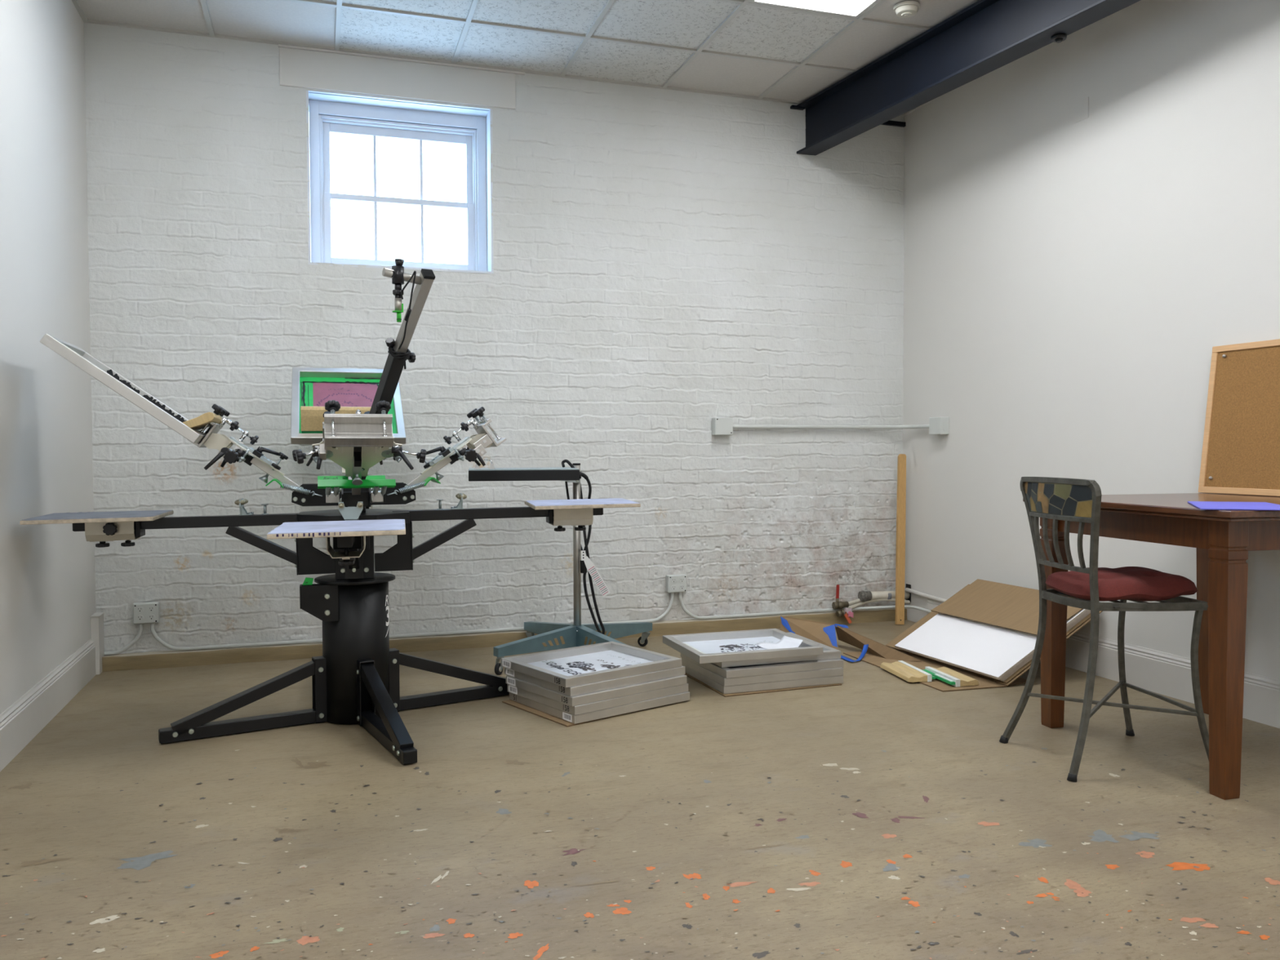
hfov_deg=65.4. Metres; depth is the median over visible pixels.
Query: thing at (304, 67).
window lintel
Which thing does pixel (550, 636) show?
dryer
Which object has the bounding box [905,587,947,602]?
pipe
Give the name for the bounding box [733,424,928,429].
conduit
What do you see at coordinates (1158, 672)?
baseboard
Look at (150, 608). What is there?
receptacle
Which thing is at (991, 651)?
board
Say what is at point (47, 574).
wall
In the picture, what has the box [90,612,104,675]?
trim
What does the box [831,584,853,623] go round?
water valve
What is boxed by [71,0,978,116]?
ceiling
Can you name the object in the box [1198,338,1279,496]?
cork board
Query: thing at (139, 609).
receptacle
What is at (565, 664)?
artwork
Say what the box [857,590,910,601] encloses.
pipe
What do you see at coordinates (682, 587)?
receptacle
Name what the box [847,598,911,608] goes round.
pipe
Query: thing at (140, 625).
conduit
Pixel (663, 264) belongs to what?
wall
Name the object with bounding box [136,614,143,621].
receptacle
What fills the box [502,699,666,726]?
cardboard sheet
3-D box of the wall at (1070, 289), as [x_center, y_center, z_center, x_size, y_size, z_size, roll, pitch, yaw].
[2.961,-0.600,2.654,0.120,3.414,8.500,-1,2,-18]
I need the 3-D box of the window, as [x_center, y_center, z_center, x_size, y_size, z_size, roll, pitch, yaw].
[-1.343,-1.610,5.578,0.955,0.894,0.100,-1,2,-18]
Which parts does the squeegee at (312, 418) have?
blade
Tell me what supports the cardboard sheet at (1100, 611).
on the floor
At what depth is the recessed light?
4.77 m
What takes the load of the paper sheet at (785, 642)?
on the screen at (835, 679)
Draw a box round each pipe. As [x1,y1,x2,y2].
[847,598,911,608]
[848,598,907,605]
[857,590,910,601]
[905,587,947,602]
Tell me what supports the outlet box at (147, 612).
attached to the wall at (663, 264)
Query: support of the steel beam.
attached to the ceiling
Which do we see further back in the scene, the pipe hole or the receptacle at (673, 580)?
the pipe hole
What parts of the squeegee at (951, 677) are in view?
blade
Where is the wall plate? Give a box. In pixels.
[1073,96,1088,124]
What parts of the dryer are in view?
heater lid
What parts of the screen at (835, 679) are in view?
printing screen, printing screen, printing screen, printing screen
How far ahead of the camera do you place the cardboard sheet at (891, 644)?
5.31 m
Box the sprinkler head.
[1050,33,1066,43]
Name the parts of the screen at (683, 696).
printing screen, printing screen, printing screen, printing screen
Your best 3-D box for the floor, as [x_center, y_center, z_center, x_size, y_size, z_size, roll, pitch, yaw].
[0.699,1.095,1.972,5.048,0.122,8.500,-1,2,-18]
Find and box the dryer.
[468,458,652,675]
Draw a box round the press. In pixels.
[19,258,640,764]
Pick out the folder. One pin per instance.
(1200, 504)
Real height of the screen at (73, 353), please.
0.386 m
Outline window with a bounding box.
[308,99,487,271]
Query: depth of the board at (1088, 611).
4.65 m
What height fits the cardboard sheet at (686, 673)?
0.005 m
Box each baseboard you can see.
[0,638,95,771]
[926,598,1279,728]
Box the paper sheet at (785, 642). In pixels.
[755,635,803,649]
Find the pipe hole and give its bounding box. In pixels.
[905,583,911,602]
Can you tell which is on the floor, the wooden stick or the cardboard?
the wooden stick
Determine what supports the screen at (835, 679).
on the cardboard sheet at (686, 673)
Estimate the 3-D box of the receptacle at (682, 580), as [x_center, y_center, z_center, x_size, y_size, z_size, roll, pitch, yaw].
[0.249,0.594,5.907,0.034,0.034,0.003,-1,2,-18]
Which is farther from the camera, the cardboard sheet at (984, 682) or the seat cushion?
the cardboard sheet at (984, 682)
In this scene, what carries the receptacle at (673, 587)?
attached to the outlet box at (677, 583)
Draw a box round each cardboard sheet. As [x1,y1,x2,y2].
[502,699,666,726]
[684,672,841,697]
[843,648,1026,692]
[885,583,1090,683]
[930,578,1082,635]
[994,610,1102,685]
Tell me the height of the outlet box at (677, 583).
0.104 m
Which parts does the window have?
sash, sash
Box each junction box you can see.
[711,417,733,435]
[928,417,949,435]
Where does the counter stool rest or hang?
on the floor
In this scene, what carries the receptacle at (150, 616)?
attached to the outlet box at (147, 612)
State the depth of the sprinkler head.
4.37 m
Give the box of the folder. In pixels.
[1187,501,1279,510]
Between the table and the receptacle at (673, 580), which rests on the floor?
the table
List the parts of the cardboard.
panel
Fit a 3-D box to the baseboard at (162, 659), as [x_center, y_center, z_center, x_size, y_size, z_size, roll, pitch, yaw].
[-0.516,0.884,5.704,4.678,0.081,0.091,-1,2,-18]
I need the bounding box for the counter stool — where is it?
[999,476,1208,782]
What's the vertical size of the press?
1.770 m
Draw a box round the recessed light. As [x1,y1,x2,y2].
[749,0,879,17]
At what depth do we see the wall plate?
4.88 m
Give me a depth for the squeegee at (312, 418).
4.58 m
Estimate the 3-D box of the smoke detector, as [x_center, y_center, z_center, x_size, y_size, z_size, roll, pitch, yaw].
[1.277,-2.244,4.775,0.124,0.047,0.124,-1,2,-18]
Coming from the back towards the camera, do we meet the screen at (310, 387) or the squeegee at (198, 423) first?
the screen at (310, 387)
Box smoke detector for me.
[893,0,919,17]
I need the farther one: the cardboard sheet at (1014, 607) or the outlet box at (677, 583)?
the outlet box at (677, 583)
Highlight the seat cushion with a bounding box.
[1044,566,1197,601]
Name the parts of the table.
leg, leg, leg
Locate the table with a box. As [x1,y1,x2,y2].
[1022,493,1279,799]
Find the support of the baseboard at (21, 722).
attached to the wall at (47, 574)
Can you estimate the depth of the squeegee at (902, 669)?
4.76 m
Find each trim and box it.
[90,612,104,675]
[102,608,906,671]
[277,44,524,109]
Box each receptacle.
[136,606,143,613]
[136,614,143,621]
[147,605,155,612]
[147,613,155,620]
[671,577,676,583]
[671,584,676,591]
[679,577,684,582]
[679,584,684,590]
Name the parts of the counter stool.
leg, mosaic panel, rail, rail, rail, leg, seat frame, leg, leg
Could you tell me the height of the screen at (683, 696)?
0.181 m
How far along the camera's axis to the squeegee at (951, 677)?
4.65 m
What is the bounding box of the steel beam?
[790,0,1141,155]
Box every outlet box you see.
[133,601,159,623]
[666,573,686,592]
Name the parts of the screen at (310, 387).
film panel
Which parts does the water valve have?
handle, handle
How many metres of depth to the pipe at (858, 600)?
6.25 m
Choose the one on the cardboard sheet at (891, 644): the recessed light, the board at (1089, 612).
the board at (1089, 612)
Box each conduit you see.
[103,623,143,655]
[150,592,674,650]
[679,591,931,619]
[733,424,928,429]
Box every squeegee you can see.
[182,412,222,430]
[300,406,371,433]
[880,660,935,682]
[921,666,978,687]
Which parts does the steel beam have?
plate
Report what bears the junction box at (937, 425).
attached to the wall at (1070, 289)
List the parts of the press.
knob, knob, knob, pallet arm, release handle, knob, release handle, knob, cross rail, knob, knob, knob, fan plate, ratchet handle, knob, knob, knob, release handle, release handle, knob, knob, knob, pallet arm, arm plate, post, fan plate, cross rail, laser arm, knob, knob, cross rod, release handle, knob, knob, ratchet handle, fan plate, knob, knob, cross rail, knob, knob, release handle, knob, release handle, pallet arm, knob, knob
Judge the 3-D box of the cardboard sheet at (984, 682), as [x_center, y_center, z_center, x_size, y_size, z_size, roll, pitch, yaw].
[1.469,0.937,4.990,0.505,0.005,0.905,-1,2,-18]
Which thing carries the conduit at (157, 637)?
on the baseboard at (162, 659)
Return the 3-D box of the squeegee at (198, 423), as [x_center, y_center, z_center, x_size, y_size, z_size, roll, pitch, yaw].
[-1.704,-0.225,3.864,0.132,0.066,0.335,-1,2,-18]
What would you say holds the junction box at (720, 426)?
attached to the wall at (663, 264)
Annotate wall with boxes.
[0,0,96,714]
[84,22,904,653]
[902,0,1279,679]
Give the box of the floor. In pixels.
[0,619,1279,959]
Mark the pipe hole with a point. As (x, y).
(907, 585)
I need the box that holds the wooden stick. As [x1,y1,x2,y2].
[895,453,906,624]
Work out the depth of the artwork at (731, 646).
4.75 m
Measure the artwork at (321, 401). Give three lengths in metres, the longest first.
0.315 x 0.297 x 0.026 m
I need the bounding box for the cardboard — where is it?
[780,615,921,662]
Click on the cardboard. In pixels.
(824, 633)
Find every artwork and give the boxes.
[316,387,372,406]
[542,655,640,674]
[720,641,773,652]
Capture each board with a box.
[894,608,1088,679]
[900,610,1090,681]
[906,609,1090,680]
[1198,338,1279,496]
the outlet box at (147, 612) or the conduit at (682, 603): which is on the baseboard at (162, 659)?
the conduit at (682, 603)
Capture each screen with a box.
[40,333,205,443]
[290,367,406,444]
[501,641,689,724]
[662,628,843,693]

